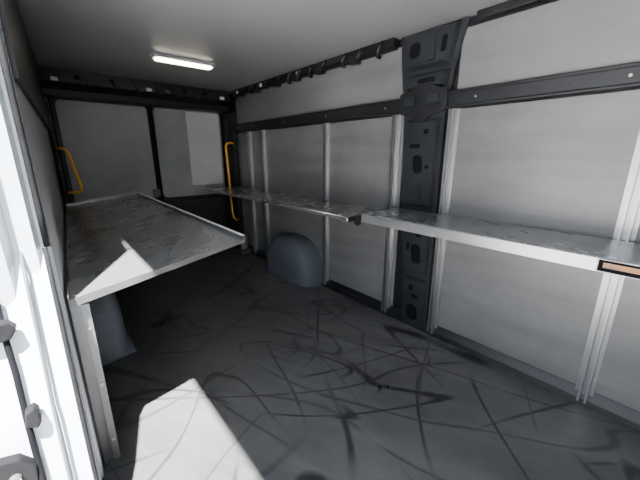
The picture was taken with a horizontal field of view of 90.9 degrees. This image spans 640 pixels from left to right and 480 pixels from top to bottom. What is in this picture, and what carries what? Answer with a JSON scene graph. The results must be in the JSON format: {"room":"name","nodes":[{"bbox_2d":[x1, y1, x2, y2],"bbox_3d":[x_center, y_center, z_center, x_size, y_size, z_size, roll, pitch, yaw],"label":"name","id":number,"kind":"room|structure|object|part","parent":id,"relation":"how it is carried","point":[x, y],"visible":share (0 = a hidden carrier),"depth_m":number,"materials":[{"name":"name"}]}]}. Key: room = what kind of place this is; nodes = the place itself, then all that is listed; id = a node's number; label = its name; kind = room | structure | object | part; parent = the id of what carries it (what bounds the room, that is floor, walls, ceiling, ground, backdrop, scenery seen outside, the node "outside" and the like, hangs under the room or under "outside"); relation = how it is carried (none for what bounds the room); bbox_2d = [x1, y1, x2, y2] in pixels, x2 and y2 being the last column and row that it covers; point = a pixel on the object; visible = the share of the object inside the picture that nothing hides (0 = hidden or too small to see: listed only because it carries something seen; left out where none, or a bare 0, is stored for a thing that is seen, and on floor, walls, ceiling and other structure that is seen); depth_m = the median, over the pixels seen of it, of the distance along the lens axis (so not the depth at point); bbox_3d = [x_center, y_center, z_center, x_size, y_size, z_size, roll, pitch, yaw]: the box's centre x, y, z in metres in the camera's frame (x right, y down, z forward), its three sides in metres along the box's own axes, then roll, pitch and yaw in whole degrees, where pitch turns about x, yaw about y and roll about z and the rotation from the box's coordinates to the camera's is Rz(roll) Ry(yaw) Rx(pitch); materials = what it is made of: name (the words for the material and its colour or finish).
{"room":"vehicle interior","nodes":[
{"label":"vehicle interior","id":0,"kind":"room"},
{"bbox_2d":[0,20,103,471],"bbox_3d":[-1.660,-0.276,1.924,0.190,1.850,2.630,-13,20,-39],"label":"wall","id":1,"kind":"structure","parent":0,"point":[37,135],"depth_m":1.18,"materials":[{"name":"white metal"}]},
{"bbox_2d":[0,0,50,129],"bbox_3d":[-1.561,-0.900,1.645,0.202,0.480,2.300,-13,20,-39],"label":"trim","id":2,"kind":"structure","parent":1,"relation":"attached to","point":[23,63],"depth_m":1.16,"materials":[{"name":"paint"}]},
{"bbox_2d":[0,27,103,479],"bbox_3d":[-0.887,0.040,0.794,0.318,2.070,0.537,-13,20,-39],"label":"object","id":3,"kind":"structure","parent":1,"relation":"attached to","point":[39,364],"depth_m":0.85,"materials":[{"name":"white paint"}]},
{"bbox_2d":[0,319,16,342],"bbox_3d":[-0.803,0.235,0.778,0.079,0.059,0.058,-13,20,-39],"label":"door stop","id":4,"kind":"object","parent":3,"relation":"attached to","point":[7,327],"depth_m":0.79,"materials":[{"name":"rubber"}]},
{"bbox_2d":[0,453,38,479],"bbox_3d":[-0.758,0.592,0.765,0.110,0.119,0.057,-13,20,-39],"label":"door stop","id":5,"kind":"object","parent":3,"relation":"attached to","point":[19,466],"depth_m":0.77,"materials":[{"name":"plastic"}]},
{"bbox_2d":[25,402,41,427],"bbox_3d":[-0.730,0.447,0.800,0.030,0.057,0.035,-13,20,-39],"label":"door stop","id":6,"kind":"object","parent":3,"relation":"attached to","point":[33,415],"visible":1,"depth_m":0.79,"materials":[{"name":"rubber"}]},
{"bbox_2d":[38,66,229,113],"bbox_3d":[-1.704,-1.446,3.125,1.650,0.213,0.229,-13,20,-39],"label":"header","id":7,"kind":"object","parent":1,"relation":"attached to","point":[61,84],"visible":0.96,"depth_m":2.97,"materials":[{"name":"paint"}]},
{"bbox_2d":[66,191,244,308],"bbox_3d":[-1.329,-0.131,2.094,0.681,0.132,2.388,-13,20,-39],"label":"shelf","id":8,"kind":"object","parent":1,"relation":"attached to","point":[114,243],"visible":1,"depth_m":1.57,"materials":[{"name":"metal"}]},
{"bbox_2d":[48,112,229,228],"bbox_3d":[-1.861,-0.692,3.467,1.865,1.850,0.060,-13,20,-39],"label":"wall","id":9,"kind":"structure","parent":0,"point":[226,112],"depth_m":3.01,"materials":[{"name":"metal"}]},
{"bbox_2d":[49,99,160,202],"bbox_3d":[-2.074,-0.555,3.208,0.790,1.680,0.093,-13,20,-39],"label":"door","id":10,"kind":"structure","parent":9,"relation":"in","point":[110,147],"depth_m":3.08,"materials":[{"name":"paint"}]},
{"bbox_2d":[149,107,228,227],"bbox_3d":[-1.479,-0.690,3.710,0.760,1.680,0.078,-13,20,-39],"label":"door","id":11,"kind":"structure","parent":9,"relation":"in","point":[188,146],"depth_m":3.61,"materials":[{"name":"paint"}]},
{"bbox_3d":[-1.468,-0.204,3.827,0.660,0.560,0.010,-13,20,-39],"label":"panel","id":12,"kind":"part","parent":11,"relation":"part of","materials":[{"name":"black metal"}]},
{"bbox_2d":[16,0,508,93],"bbox_3d":[-0.246,-1.132,1.488,1.880,0.030,4.850,-13,20,-39],"label":"ceiling","id":13,"kind":"structure","parent":0,"point":[249,42],"depth_m":1.81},
{"bbox_2d":[148,53,216,69],"bbox_3d":[-1.027,-1.343,2.382,0.470,0.028,0.120,-13,20,-39],"label":"light fixture","id":14,"kind":"object","parent":13,"relation":"in","point":[159,57],"visible":1,"depth_m":2.34,"materials":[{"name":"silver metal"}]},
{"bbox_2d":[154,57,211,69],"bbox_3d":[-1.027,-1.335,2.385,0.410,0.011,0.080,-13,20,-39],"label":"diffuser","id":15,"kind":"object","parent":14,"relation":"attached to","point":[173,60],"depth_m":2.36,"materials":[{"name":"white plastic"}]},
{"bbox_2d":[101,247,639,479],"bbox_3d":[-0.273,0.704,1.960,1.910,0.060,4.850,-13,20,-39],"label":"floor","id":16,"kind":"structure","parent":0,"point":[236,371],"depth_m":1.53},
{"bbox_2d":[44,96,83,204],"bbox_3d":[-2.267,-0.424,2.895,0.162,1.630,0.238,-13,20,-39],"label":"post","id":17,"kind":"object","parent":16,"relation":"on","point":[52,131],"depth_m":2.76,"materials":[{"name":"metal"}]},
{"bbox_3d":[-2.214,-0.610,2.780,0.157,0.420,0.041,-8,17,-27],"label":"grab handle","id":18,"kind":"part","parent":17,"relation":"part of","materials":[{"name":"yellow metal"}]},
{"bbox_2d":[70,302,120,464],"bbox_3d":[-0.822,0.541,1.161,0.052,0.670,0.042,-13,20,-39],"label":"post","id":19,"kind":"object","parent":16,"relation":"on","point":[81,314],"visible":0.94,"depth_m":1.14,"materials":[{"name":"metal"}]},
{"bbox_2d":[89,292,135,365],"bbox_3d":[-1.453,0.414,2.109,0.183,0.421,0.860,-13,20,-39],"label":"wheel arch","id":20,"kind":"object","parent":16,"relation":"on","point":[114,342],"visible":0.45,"depth_m":1.83,"materials":[{"name":"grey plastic"}]},
{"bbox_2d":[221,113,242,247],"bbox_3d":[-1.089,-0.679,3.839,0.189,1.630,0.285,-13,20,-39],"label":"post","id":21,"kind":"object","parent":16,"relation":"on","point":[228,119],"depth_m":3.78,"materials":[{"name":"metal"}]},
{"bbox_3d":[-1.034,-0.681,3.753,0.034,0.944,0.162,8,17,28],"label":"grab handle","id":22,"kind":"part","parent":21,"relation":"part of","materials":[{"name":"yellow metal"}]},
{"bbox_2d":[236,234,250,253],"bbox_3d":[-0.938,0.041,3.858,0.130,0.230,0.140,-13,20,-39],"label":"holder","id":23,"kind":"object","parent":16,"relation":"on","point":[243,249],"visible":0.77,"depth_m":3.83,"materials":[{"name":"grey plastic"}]},
{"bbox_2d":[262,232,321,290],"bbox_3d":[-0.298,0.160,3.073,0.233,0.411,0.770,-13,20,-39],"label":"wheel arch","id":24,"kind":"object","parent":16,"relation":"on","point":[293,258],"visible":1,"depth_m":2.90,"materials":[{"name":"grey plastic"}]},
{"bbox_2d":[227,0,639,312],"bbox_3d":[0.443,-0.378,2.303,0.065,1.850,4.850,-13,20,-39],"label":"wall","id":25,"kind":"structure","parent":0,"point":[398,287],"depth_m":2.12,"materials":[{"name":"grey metal"}]},
{"bbox_2d":[238,131,264,250],"bbox_3d":[-0.771,-0.550,3.652,0.011,1.330,0.585,-13,20,-39],"label":"panel","id":26,"kind":"object","parent":25,"relation":"attached to","point":[242,138],"visible":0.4,"depth_m":3.66,"materials":[{"name":"grey metal"}]},
{"bbox_2d":[246,131,257,252],"bbox_3d":[-0.785,-0.520,3.638,0.036,1.388,0.068,-13,20,-39],"label":"upright","id":27,"kind":"object","parent":26,"relation":"attached to","point":[248,134],"visible":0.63,"depth_m":3.59,"materials":[{"name":"metal"}]},
{"bbox_2d":[265,124,321,261],"bbox_3d":[-0.257,-0.394,3.073,0.011,1.330,0.975,-13,20,-39],"label":"panel","id":28,"kind":"object","parent":25,"relation":"attached to","point":[294,154],"visible":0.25,"depth_m":2.97,"materials":[{"name":"grey metal"}]},
{"bbox_2d":[260,130,269,257],"bbox_3d":[-0.596,-0.462,3.425,0.036,1.388,0.068,-13,20,-39],"label":"upright","id":29,"kind":"object","parent":28,"relation":"attached to","point":[262,132],"visible":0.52,"depth_m":3.37,"materials":[{"name":"metal"}]},
{"bbox_2d":[322,123,329,284],"bbox_3d":[0.045,-0.267,2.703,0.036,1.388,0.068,-13,20,-39],"label":"upright","id":30,"kind":"object","parent":28,"relation":"attached to","point":[325,126],"visible":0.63,"depth_m":2.65,"materials":[{"name":"metal"}]},
{"bbox_2d":[202,186,381,222],"bbox_3d":[-0.459,-0.387,2.932,0.397,0.040,2.391,-13,20,-39],"label":"wall shelf","id":31,"kind":"object","parent":30,"relation":"attached to","point":[344,212],"visible":0.88,"depth_m":2.54,"materials":[{"name":"metal"}]},
{"bbox_2d":[231,37,398,99],"bbox_3d":[-0.274,-1.405,2.741,0.085,0.096,2.230,-13,20,-39],"label":"trim","id":32,"kind":"structure","parent":25,"relation":"attached to","point":[352,58],"depth_m":2.38,"materials":[{"name":"paint"}]},
{"bbox_2d":[236,47,402,123],"bbox_3d":[-0.216,-1.263,2.789,0.011,0.295,2.290,-13,20,-39],"label":"panel","id":33,"kind":"object","parent":25,"relation":"attached to","point":[374,80],"visible":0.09,"depth_m":2.44,"materials":[{"name":"grey metal"}]},
{"bbox_2d":[329,115,403,305],"bbox_3d":[0.305,-0.224,2.441,0.011,1.330,0.730,-13,20,-39],"label":"panel","id":34,"kind":"object","parent":25,"relation":"attached to","point":[359,149],"visible":0.68,"depth_m":2.41,"materials":[{"name":"grey metal"}]},
{"bbox_2d":[381,115,401,311],"bbox_3d":[0.488,-0.133,2.205,0.036,1.388,0.068,-13,20,-39],"label":"upright","id":35,"kind":"object","parent":34,"relation":"attached to","point":[396,122],"visible":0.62,"depth_m":2.15,"materials":[{"name":"metal"}]},
{"bbox_2d":[399,16,471,328],"bbox_3d":[0.618,-0.290,1.988,0.079,1.845,0.414,-13,20,-39],"label":"pillar","id":36,"kind":"structure","parent":25,"relation":"attached to","point":[430,57],"depth_m":1.89,"materials":[{"name":"black metal"}]},
{"bbox_2d":[235,61,639,132],"bbox_3d":[0.479,-0.852,2.024,0.032,0.090,4.440,-13,20,-39],"label":"rail","id":37,"kind":"object","parent":25,"relation":"attached to","point":[627,75],"visible":1,"depth_m":1.52,"materials":[{"name":"metal"}]},
{"bbox_2d":[248,244,639,431],"bbox_3d":[0.482,0.514,2.409,0.045,0.072,4.460,-13,20,-39],"label":"baseboard","id":38,"kind":"structure","parent":25,"relation":"attached to","point":[627,416],"depth_m":1.74,"materials":[{"name":"paint"}]},
{"bbox_2d":[477,0,543,19],"bbox_3d":[1.354,-0.946,0.933,0.030,0.036,1.740,-13,20,-39],"label":"trim","id":39,"kind":"structure","parent":25,"relation":"attached to","point":[510,5],"depth_m":1.47,"materials":[{"name":"paint"}]},
{"bbox_2d":[438,89,639,384],"bbox_3d":[1.006,-0.010,1.651,0.011,1.330,0.795,-13,20,-39],"label":"panel","id":40,"kind":"object","parent":25,"relation":"attached to","point":[557,164],"visible":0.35,"depth_m":1.56,"materials":[{"name":"grey metal"}]},
{"bbox_2d":[427,108,460,333],"bbox_3d":[0.738,-0.057,1.922,0.036,1.388,0.068,-13,20,-39],"label":"upright","id":41,"kind":"object","parent":40,"relation":"attached to","point":[453,122],"visible":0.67,"depth_m":1.87,"materials":[{"name":"metal"}]},
{"bbox_2d":[575,131,639,403],"bbox_3d":[1.259,0.102,1.336,0.036,1.388,0.068,-13,20,-39],"label":"upright","id":42,"kind":"object","parent":40,"relation":"attached to","point":[628,221],"visible":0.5,"depth_m":1.38,"materials":[{"name":"metal"}]},
{"bbox_2d":[354,208,639,279],"bbox_3d":[0.974,0.032,1.344,0.358,0.078,1.930,-13,20,-39],"label":"wall shelf","id":43,"kind":"object","parent":42,"relation":"attached to","point":[615,257],"visible":1,"depth_m":1.35,"materials":[{"name":"metal"}]},
{"bbox_2d":[597,259,639,278],"bbox_3d":[1.021,0.102,1.036,0.001,0.040,0.164,-13,20,-39],"label":"print","id":44,"kind":"object","parent":43,"relation":"attached to","point":[622,268],"depth_m":1.06},
{"bbox_2d":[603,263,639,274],"bbox_3d":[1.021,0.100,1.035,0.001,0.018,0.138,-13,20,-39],"label":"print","id":45,"kind":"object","parent":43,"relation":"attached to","point":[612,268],"depth_m":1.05},
{"bbox_2d":[457,0,639,89],"bbox_3d":[1.349,-0.787,1.026,0.011,0.295,1.820,-13,20,-39],"label":"panel","id":46,"kind":"object","parent":25,"relation":"attached to","point":[560,36],"visible":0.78,"depth_m":1.39,"materials":[{"name":"grey metal"}]},
{"bbox_2d":[594,224,639,411],"bbox_3d":[1.616,0.175,0.963,0.011,1.330,1.000,-13,20,-39],"label":"panel","id":47,"kind":"object","parent":25,"relation":"attached to","point":[618,381],"visible":0.82,"depth_m":1.38,"materials":[{"name":"grey metal"}]}
]}

